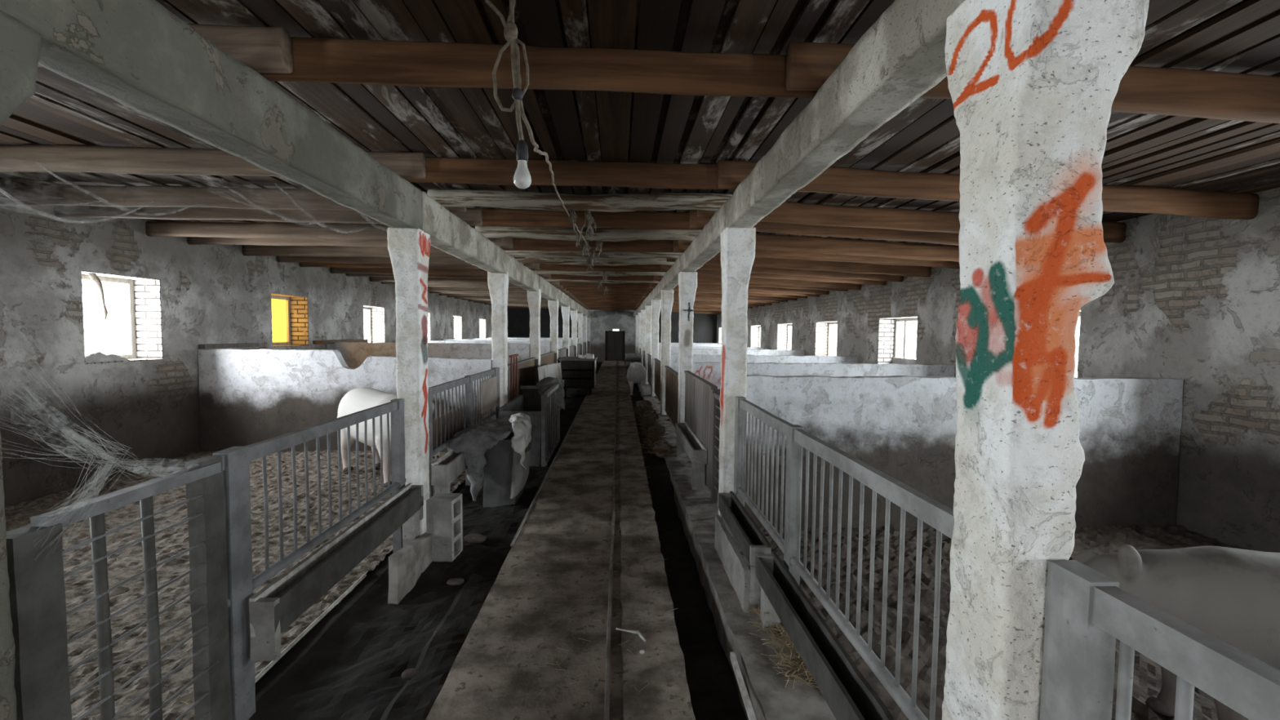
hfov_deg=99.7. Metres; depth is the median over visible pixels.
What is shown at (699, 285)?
joist
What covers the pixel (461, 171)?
joist
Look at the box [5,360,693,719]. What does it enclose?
floor
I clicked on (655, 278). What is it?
joist
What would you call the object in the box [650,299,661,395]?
column
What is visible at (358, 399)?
pig
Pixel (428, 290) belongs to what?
joist
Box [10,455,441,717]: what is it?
straw
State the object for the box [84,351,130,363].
heap
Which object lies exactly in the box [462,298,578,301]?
joist
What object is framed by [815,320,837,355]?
window
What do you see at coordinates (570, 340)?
wall
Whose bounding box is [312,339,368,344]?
board
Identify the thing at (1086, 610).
fence
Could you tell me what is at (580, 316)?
column
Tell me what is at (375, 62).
joist
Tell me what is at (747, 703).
wooden stick
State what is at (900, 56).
roof beam
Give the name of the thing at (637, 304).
joist
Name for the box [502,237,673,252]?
joist
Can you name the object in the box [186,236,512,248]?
joist
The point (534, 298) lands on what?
column
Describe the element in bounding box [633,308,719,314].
joist
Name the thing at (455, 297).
joist
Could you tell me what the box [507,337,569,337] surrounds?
wall
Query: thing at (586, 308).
joist
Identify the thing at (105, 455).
cobweb
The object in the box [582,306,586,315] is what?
roof beam
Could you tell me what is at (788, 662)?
tuft
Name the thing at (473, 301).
joist
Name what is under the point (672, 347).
wall
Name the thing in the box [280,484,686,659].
floor
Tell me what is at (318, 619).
trim
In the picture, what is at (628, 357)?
sack
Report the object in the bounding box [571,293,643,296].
joist
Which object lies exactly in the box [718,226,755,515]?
column
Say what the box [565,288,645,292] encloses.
joist
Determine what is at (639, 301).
joist
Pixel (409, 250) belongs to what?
column
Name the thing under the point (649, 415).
heap
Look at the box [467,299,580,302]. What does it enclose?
joist
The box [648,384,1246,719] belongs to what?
floor
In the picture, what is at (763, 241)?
joist
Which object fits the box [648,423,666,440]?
heap
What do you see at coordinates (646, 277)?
joist
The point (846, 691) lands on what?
trough
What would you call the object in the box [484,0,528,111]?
rope
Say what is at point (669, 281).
roof beam
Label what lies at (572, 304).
roof beam
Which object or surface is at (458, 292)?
joist
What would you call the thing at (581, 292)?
joist
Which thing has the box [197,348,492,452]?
wall
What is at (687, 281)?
column
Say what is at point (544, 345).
wall
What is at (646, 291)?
joist
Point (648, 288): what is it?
joist
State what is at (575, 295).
joist
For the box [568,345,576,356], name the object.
fence
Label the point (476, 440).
sack
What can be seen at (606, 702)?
trim
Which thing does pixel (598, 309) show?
joist
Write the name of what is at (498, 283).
column
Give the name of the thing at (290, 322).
window
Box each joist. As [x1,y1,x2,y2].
[0,145,426,177]
[0,183,466,212]
[53,204,482,226]
[145,220,502,240]
[186,22,293,72]
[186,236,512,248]
[241,244,525,258]
[254,38,815,97]
[275,255,534,266]
[298,262,539,269]
[329,266,546,275]
[346,273,551,279]
[368,275,556,283]
[381,281,559,284]
[395,284,563,288]
[404,158,737,189]
[426,189,731,212]
[427,286,565,291]
[427,288,568,293]
[429,291,571,295]
[438,293,573,297]
[447,295,575,297]
[454,297,577,299]
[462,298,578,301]
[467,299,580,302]
[470,208,702,230]
[473,301,582,303]
[475,226,701,241]
[480,302,583,304]
[484,303,584,306]
[488,304,561,306]
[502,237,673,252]
[506,250,682,259]
[507,305,586,307]
[507,306,587,308]
[515,256,674,266]
[530,262,659,271]
[533,271,666,276]
[545,279,659,283]
[551,274,653,280]
[552,281,648,287]
[557,285,647,289]
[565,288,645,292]
[568,291,644,294]
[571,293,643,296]
[571,297,640,298]
[573,294,641,297]
[573,298,639,300]
[577,301,637,302]
[578,299,638,302]
[582,302,637,304]
[582,306,635,306]
[583,303,636,305]
[584,304,635,306]
[586,306,634,307]
[586,308,633,309]
[587,307,634,308]
[598,309,633,310]
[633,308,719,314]
[634,306,721,312]
[634,308,721,313]
[635,305,721,311]
[635,306,721,311]
[636,304,721,310]
[637,302,721,307]
[637,303,721,309]
[638,300,752,308]
[640,297,764,306]
[640,298,758,306]
[641,296,771,305]
[643,294,779,303]
[644,292,787,302]
[645,289,796,300]
[647,287,807,298]
[648,282,819,297]
[650,282,829,294]
[653,275,848,291]
[655,273,861,289]
[659,264,885,285]
[662,263,903,282]
[666,254,931,277]
[673,240,960,268]
[678,232,959,262]
[688,209,958,244]
[697,200,1125,243]
[717,160,1258,219]
[785,41,1279,124]
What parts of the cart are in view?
lid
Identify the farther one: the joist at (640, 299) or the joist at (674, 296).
the joist at (640, 299)
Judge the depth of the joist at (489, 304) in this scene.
22.86 m
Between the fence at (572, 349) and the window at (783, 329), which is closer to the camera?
the window at (783, 329)
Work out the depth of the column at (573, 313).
19.52 m
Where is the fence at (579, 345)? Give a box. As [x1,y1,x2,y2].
[577,343,582,356]
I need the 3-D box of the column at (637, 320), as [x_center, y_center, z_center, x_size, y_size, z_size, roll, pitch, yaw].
[-0.104,-0.918,26.004,0.243,2.488,0.271,0,3,-2]
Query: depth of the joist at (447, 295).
17.24 m
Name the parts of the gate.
gate post, rail, gate post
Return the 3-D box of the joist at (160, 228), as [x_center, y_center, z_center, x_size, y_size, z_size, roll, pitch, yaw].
[-3.667,-1.515,6.336,4.070,0.183,0.088,0,3,-2]
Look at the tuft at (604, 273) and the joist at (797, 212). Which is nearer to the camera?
the joist at (797, 212)
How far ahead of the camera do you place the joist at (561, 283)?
12.72 m
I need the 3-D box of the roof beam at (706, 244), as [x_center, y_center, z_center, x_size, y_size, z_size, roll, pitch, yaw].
[0.701,-1.224,5.832,0.196,0.238,3.099,0,3,-2]
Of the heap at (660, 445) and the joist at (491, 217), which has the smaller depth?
the joist at (491, 217)
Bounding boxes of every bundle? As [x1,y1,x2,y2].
[577,354,586,358]
[585,353,594,359]
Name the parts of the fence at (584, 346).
board panel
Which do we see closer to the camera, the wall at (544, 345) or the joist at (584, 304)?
the wall at (544, 345)
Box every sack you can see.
[444,417,512,500]
[507,411,534,467]
[510,448,530,499]
[536,377,564,409]
[625,352,641,360]
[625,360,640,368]
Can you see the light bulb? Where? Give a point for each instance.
(522, 177)
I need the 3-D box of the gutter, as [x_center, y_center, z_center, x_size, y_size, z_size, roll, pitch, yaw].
[-0.097,1.037,13.980,0.360,0.222,32.200,0,3,-2]
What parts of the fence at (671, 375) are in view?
rail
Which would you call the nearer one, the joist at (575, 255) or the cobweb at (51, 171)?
the cobweb at (51, 171)
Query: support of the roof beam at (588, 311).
on the column at (584, 317)
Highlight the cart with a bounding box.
[559,356,597,397]
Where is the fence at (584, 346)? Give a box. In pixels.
[582,342,586,355]
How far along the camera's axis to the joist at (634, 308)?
24.77 m
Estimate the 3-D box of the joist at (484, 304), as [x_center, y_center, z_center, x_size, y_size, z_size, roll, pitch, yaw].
[-4.304,-2.330,22.102,4.070,0.182,0.095,0,3,-2]
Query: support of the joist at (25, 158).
attached to the ceiling
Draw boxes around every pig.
[337,386,439,487]
[626,362,646,396]
[1072,544,1279,719]
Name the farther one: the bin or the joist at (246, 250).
the joist at (246, 250)
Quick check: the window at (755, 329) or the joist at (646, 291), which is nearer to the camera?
the joist at (646, 291)
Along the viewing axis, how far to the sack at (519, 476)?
5.06 m
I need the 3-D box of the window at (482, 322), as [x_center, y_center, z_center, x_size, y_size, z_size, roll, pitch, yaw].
[-6.525,-1.213,21.741,0.387,0.890,1.052,0,3,-2]
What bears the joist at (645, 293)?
attached to the ceiling
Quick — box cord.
[520,100,589,257]
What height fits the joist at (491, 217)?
0.178 m
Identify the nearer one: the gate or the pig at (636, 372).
the gate
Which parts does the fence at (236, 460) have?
post, rail, rail, post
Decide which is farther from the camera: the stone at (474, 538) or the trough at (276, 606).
the stone at (474, 538)
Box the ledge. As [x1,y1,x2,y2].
[637,382,835,719]
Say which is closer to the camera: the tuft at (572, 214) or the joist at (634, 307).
the tuft at (572, 214)
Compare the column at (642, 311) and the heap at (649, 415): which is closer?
the heap at (649, 415)
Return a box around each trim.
[255,573,366,682]
[510,364,602,546]
[604,371,617,719]
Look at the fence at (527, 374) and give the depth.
9.06 m
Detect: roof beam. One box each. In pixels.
[0,0,422,229]
[421,191,506,273]
[506,253,539,291]
[538,275,557,301]
[557,288,569,306]
[568,297,576,311]
[576,302,582,313]
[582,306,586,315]
[586,310,590,317]
[640,298,645,309]
[645,290,652,305]
[652,280,662,299]
[661,256,679,289]
[680,201,726,271]
[725,0,968,227]
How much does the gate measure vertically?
1.150 m
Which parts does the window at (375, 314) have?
sill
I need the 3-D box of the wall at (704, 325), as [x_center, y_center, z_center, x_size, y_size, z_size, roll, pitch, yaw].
[1.879,-1.002,26.120,3.670,2.950,0.080,0,3,-2]
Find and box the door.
[604,330,625,361]
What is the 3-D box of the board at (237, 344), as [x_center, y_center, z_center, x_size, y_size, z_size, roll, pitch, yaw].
[-5.715,-0.201,7.545,0.091,0.060,1.062,0,3,-2]
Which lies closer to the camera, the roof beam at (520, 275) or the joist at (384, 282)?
the roof beam at (520, 275)
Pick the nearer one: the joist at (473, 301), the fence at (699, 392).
the fence at (699, 392)
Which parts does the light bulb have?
glass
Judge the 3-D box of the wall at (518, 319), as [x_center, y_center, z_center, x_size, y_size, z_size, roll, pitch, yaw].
[-4.675,-1.046,25.853,3.650,2.950,0.080,0,3,-2]
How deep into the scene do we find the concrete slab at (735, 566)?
3.42 m
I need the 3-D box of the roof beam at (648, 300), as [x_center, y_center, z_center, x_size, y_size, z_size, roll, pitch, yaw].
[0.326,-1.702,15.103,0.193,0.238,3.098,0,3,-2]
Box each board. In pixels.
[198,342,259,348]
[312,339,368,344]
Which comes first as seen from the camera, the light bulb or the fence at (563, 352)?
the light bulb
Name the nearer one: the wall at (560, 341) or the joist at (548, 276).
the joist at (548, 276)
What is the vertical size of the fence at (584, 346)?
1.170 m
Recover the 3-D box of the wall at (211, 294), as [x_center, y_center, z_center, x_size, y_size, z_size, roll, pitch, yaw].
[-6.199,-0.457,13.656,0.380,3.600,33.000,0,3,-2]
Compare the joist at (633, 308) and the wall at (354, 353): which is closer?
the wall at (354, 353)
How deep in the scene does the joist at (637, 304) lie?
20.74 m
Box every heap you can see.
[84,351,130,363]
[635,400,652,412]
[641,413,658,426]
[644,410,658,418]
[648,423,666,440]
[651,440,671,457]
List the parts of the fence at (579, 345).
board panel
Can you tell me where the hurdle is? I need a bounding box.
[509,354,518,400]
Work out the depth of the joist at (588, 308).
24.69 m
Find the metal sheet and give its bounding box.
[537,362,564,409]
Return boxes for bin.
[483,426,535,507]
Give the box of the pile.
[633,403,675,454]
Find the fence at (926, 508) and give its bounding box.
[733,396,953,719]
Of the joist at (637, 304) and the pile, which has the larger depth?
the joist at (637, 304)
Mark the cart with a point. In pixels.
(577, 373)
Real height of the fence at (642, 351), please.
0.990 m
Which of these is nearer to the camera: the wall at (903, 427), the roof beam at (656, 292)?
the wall at (903, 427)
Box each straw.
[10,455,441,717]
[467,439,677,719]
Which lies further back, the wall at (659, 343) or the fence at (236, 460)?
the wall at (659, 343)
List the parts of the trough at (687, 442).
plate, leg, leg, plate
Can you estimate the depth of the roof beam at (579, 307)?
20.75 m
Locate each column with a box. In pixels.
[0,10,40,719]
[386,227,431,535]
[487,270,508,407]
[527,288,541,366]
[548,298,558,363]
[561,305,569,356]
[570,309,577,356]
[577,312,582,355]
[582,315,586,354]
[586,317,590,354]
[635,315,638,353]
[637,312,640,353]
[640,309,645,364]
[644,305,651,384]
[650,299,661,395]
[660,289,673,415]
[677,271,697,422]
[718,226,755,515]
[942,0,1151,719]
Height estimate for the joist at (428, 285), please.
0.183 m
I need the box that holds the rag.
[88,272,107,319]
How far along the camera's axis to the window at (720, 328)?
25.64 m
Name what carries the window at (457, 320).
in the wall at (211, 294)
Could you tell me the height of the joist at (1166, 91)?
0.362 m
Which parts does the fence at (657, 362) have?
rail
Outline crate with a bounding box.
[498,383,559,466]
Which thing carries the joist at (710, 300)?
attached to the ceiling
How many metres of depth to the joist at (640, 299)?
18.34 m
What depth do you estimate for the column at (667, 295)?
10.43 m
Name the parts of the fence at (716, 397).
rail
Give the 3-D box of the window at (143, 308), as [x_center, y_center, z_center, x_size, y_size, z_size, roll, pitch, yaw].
[-5.886,-0.457,5.972,0.384,0.971,0.971,0,3,-2]
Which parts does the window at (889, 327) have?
sill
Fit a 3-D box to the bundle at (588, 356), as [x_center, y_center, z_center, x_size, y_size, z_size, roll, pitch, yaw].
[-1.276,-0.093,13.668,0.223,0.125,0.218,0,3,-2]
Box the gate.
[4,456,232,719]
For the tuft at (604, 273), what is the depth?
9.56 m
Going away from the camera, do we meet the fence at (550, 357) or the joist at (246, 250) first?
the joist at (246, 250)
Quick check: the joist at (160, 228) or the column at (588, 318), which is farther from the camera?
the column at (588, 318)
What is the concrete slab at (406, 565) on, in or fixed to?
on the floor at (515, 690)
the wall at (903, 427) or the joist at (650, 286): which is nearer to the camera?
the wall at (903, 427)
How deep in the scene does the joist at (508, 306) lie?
24.43 m
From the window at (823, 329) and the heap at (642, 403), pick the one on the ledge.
the heap at (642, 403)
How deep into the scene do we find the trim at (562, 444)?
5.52 m
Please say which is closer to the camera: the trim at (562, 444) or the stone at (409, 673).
the stone at (409, 673)
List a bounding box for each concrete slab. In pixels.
[387,532,432,604]
[715,514,750,613]
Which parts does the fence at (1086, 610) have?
post, rail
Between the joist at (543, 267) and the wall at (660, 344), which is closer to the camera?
the joist at (543, 267)
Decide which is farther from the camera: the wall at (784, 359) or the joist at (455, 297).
the joist at (455, 297)
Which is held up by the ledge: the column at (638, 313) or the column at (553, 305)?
the column at (638, 313)
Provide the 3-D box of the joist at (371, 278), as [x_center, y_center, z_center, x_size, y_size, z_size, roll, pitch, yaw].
[-3.893,-1.804,11.924,4.070,0.182,0.102,0,3,-2]
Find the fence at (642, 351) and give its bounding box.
[642,351,644,367]
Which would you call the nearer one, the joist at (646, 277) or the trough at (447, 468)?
the trough at (447, 468)
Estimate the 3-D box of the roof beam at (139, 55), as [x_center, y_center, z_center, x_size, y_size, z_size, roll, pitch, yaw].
[-1.691,-1.056,2.627,0.198,0.315,2.991,0,3,-2]
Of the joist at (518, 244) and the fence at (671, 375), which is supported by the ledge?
the fence at (671, 375)
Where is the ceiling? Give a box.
[0,0,1279,245]
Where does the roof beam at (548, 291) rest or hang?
on the column at (534, 298)
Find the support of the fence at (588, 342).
on the floor at (515, 690)
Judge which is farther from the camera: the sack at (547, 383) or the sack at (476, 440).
the sack at (547, 383)
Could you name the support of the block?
on the floor at (515, 690)
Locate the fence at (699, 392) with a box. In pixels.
[684,370,720,497]
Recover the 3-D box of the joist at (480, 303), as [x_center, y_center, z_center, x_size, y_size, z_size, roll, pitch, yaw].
[-4.271,-2.296,21.304,4.070,0.182,0.099,1,3,-3]
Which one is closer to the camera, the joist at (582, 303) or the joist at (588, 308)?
the joist at (582, 303)
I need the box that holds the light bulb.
[509,0,531,188]
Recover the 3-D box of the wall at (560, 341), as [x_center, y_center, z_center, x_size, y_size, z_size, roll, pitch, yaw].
[-4.237,0.095,16.447,3.763,1.453,0.153,0,3,-2]
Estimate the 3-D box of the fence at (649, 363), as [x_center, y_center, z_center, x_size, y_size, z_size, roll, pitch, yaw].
[0.332,0.384,15.208,0.108,1.003,2.800,0,3,-2]
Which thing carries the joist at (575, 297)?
attached to the ceiling
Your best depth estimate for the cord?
2.08 m
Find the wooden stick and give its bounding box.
[729,652,756,719]
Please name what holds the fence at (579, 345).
on the floor at (515, 690)
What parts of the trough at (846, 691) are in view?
plate, leg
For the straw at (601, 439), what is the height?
0.013 m
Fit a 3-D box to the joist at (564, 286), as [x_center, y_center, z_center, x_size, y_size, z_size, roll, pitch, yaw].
[-0.870,-1.862,13.537,2.664,0.178,0.097,0,3,-3]
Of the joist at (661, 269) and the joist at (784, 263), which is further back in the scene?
the joist at (661, 269)
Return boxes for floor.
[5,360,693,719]
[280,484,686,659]
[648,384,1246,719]
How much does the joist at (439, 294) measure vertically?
0.183 m
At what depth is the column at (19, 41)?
1.33 m
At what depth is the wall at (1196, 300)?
4.50 m
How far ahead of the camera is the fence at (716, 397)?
5.06 m
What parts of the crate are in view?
panel, panel, rail, panel, post, floor panel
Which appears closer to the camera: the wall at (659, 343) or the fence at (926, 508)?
the fence at (926, 508)
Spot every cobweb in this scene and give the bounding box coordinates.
[2,359,195,552]
[3,170,84,222]
[239,192,367,233]
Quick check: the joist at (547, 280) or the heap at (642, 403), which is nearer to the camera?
the heap at (642, 403)
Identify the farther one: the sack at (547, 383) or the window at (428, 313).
the window at (428, 313)
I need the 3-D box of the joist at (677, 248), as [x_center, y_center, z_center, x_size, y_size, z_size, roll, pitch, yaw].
[2.461,-1.413,7.182,4.050,0.362,0.102,0,3,-2]
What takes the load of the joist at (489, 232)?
attached to the ceiling
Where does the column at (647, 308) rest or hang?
on the ledge
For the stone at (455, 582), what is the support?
on the floor at (515, 690)
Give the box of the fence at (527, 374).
[507,357,538,402]
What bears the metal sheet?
on the floor at (515, 690)
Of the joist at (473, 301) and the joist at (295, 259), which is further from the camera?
the joist at (473, 301)
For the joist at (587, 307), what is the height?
0.178 m
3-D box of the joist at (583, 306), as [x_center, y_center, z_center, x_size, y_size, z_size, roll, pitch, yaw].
[-1.257,-2.354,23.117,2.664,0.178,0.098,0,3,-2]
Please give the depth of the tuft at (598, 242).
6.35 m
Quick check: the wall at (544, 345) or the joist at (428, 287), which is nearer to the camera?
the wall at (544, 345)
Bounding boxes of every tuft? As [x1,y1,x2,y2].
[567,208,577,231]
[575,226,582,247]
[579,239,591,255]
[580,209,595,233]
[583,226,594,240]
[584,257,592,271]
[590,250,596,266]
[594,240,604,257]
[602,271,608,283]
[742,603,817,688]
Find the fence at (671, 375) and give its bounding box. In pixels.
[664,365,678,428]
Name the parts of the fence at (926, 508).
post, post, rail, rail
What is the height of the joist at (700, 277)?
0.362 m
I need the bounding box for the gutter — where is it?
[624,362,745,719]
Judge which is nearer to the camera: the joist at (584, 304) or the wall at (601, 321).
the joist at (584, 304)
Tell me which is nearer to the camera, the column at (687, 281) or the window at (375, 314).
the column at (687, 281)
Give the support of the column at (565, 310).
on the floor at (515, 690)
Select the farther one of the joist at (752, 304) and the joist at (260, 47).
the joist at (752, 304)
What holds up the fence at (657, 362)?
on the ledge
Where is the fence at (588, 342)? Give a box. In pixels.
[586,341,590,354]
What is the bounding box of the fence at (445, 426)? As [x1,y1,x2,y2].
[428,367,499,497]
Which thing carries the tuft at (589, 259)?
hanging from the joist at (575, 255)
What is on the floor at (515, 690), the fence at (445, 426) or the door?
the fence at (445, 426)
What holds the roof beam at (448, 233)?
on the column at (409, 250)
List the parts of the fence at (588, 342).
board panel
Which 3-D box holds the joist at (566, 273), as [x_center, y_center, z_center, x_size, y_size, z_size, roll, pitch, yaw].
[-0.741,-1.691,10.345,2.667,0.174,0.208,0,3,-2]
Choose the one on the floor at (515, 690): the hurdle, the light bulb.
the hurdle
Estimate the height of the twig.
0.022 m
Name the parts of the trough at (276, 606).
plate, leg, plate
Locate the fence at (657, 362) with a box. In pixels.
[653,358,661,400]
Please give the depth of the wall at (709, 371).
7.57 m
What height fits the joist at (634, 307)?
0.362 m
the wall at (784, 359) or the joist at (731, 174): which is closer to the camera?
the joist at (731, 174)
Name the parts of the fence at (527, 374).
post, rail, post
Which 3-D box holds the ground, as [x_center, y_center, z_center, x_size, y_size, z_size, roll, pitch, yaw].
[-1.028,0.890,25.058,120.000,0.070,130.000,0,3,-2]
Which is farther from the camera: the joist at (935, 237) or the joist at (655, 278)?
the joist at (655, 278)
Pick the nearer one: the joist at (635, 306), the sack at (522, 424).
the sack at (522, 424)
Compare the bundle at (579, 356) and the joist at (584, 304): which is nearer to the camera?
the bundle at (579, 356)
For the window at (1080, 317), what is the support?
in the wall at (1196, 300)
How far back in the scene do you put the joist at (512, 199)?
4.74 m
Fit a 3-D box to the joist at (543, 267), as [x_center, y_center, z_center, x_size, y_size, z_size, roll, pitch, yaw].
[-0.709,-1.654,9.546,2.664,0.178,0.091,0,3,-2]
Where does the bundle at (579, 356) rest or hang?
on the cart
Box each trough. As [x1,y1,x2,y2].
[248,483,423,660]
[431,448,469,494]
[675,422,706,490]
[717,490,771,605]
[755,551,895,719]
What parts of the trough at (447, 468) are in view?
plate, leg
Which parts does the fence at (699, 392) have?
rail, post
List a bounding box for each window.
[80,270,163,364]
[271,293,308,347]
[363,305,385,342]
[427,311,430,340]
[453,315,462,339]
[479,318,485,337]
[718,327,721,342]
[750,324,760,346]
[777,323,791,350]
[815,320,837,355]
[877,315,917,364]
[1077,316,1080,377]
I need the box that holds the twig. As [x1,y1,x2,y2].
[615,627,646,641]
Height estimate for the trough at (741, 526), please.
0.507 m
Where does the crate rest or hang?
on the floor at (515, 690)
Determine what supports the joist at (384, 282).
attached to the ceiling
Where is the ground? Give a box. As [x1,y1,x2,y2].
[84,345,1079,377]
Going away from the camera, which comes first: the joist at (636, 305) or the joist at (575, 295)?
the joist at (575, 295)
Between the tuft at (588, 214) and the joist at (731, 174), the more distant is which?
the tuft at (588, 214)
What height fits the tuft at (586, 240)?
0.217 m
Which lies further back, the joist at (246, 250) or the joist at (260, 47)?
the joist at (246, 250)
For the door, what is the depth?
30.03 m
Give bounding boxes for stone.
[400,667,420,679]
[447,578,463,586]
[463,533,486,543]
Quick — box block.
[426,493,462,561]
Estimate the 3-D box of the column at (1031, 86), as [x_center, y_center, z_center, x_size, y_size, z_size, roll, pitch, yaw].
[0.909,0.361,1.319,0.280,2.489,0.348,0,3,-2]
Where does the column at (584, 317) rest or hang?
on the floor at (515, 690)
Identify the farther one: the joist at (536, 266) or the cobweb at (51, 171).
the joist at (536, 266)
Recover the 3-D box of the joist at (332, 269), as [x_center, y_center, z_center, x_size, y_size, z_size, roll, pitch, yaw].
[-3.828,-1.722,10.328,4.070,0.183,0.105,0,3,-2]
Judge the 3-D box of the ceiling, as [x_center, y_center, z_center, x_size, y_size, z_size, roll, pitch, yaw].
[-0.890,-1.943,13.793,10.820,0.292,33.000,0,3,-2]
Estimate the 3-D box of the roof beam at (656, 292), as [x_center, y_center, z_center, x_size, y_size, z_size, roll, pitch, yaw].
[0.459,-1.542,12.010,0.194,0.240,3.094,0,3,-2]
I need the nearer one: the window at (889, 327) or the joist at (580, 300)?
the window at (889, 327)
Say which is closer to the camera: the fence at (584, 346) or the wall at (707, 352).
the wall at (707, 352)
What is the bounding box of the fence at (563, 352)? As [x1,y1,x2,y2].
[558,347,568,362]
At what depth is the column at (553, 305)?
13.34 m
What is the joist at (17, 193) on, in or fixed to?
attached to the ceiling
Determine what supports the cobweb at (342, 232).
hanging from the joist at (17, 193)
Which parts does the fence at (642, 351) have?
board panel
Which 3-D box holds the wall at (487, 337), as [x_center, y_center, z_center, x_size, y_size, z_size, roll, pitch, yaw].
[-4.486,-0.214,22.627,3.763,1.434,0.152,0,3,-2]
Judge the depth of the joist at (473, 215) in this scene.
5.29 m
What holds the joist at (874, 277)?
attached to the ceiling
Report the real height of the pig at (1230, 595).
0.797 m
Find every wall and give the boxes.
[0,204,491,505]
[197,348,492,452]
[326,342,529,368]
[395,340,550,355]
[437,338,563,349]
[466,337,571,346]
[487,337,577,343]
[506,307,577,337]
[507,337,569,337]
[586,309,635,362]
[658,311,716,342]
[658,342,720,344]
[658,343,720,346]
[658,346,770,349]
[658,348,804,361]
[670,354,857,372]
[692,362,955,389]
[716,186,1279,552]
[744,374,1183,528]
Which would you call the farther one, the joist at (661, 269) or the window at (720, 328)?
the window at (720, 328)
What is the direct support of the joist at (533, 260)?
attached to the ceiling
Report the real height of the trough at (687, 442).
0.556 m
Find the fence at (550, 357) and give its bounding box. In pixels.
[540,351,556,366]
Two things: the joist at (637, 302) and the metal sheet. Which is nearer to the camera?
the metal sheet
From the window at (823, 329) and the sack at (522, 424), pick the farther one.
the window at (823, 329)
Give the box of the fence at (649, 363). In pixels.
[647,353,651,386]
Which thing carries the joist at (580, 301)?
attached to the ceiling
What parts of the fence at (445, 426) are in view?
post, rail, rail, post, post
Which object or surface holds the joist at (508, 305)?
attached to the ceiling
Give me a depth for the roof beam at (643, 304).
17.85 m
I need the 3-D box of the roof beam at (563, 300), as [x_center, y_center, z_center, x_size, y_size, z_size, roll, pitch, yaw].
[-2.181,-1.693,14.930,0.202,0.317,3.097,0,3,-2]
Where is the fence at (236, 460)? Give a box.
[212,398,406,719]
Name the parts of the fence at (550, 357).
rail, post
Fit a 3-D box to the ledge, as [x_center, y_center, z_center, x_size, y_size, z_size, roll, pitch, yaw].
[0.216,1.036,13.993,0.362,0.322,32.218,0,3,-2]
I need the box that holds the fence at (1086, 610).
[1039,560,1279,719]
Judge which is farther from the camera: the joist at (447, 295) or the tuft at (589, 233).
the joist at (447, 295)
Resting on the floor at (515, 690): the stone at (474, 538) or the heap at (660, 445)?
the stone at (474, 538)
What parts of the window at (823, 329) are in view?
sill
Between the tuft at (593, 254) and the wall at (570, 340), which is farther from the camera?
the wall at (570, 340)
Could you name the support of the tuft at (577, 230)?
hanging from the cord
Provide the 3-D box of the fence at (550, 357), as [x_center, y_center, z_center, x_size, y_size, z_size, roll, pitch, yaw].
[-2.047,0.445,11.944,0.108,1.172,2.799,0,3,-2]
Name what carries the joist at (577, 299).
attached to the ceiling
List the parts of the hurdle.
rail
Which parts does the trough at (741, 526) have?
plate, leg, leg, plate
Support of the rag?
hanging from the window at (143, 308)
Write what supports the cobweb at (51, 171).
hanging from the joist at (25, 158)
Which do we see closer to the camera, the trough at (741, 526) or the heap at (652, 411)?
the trough at (741, 526)
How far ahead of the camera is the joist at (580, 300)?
19.11 m
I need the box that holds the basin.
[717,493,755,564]

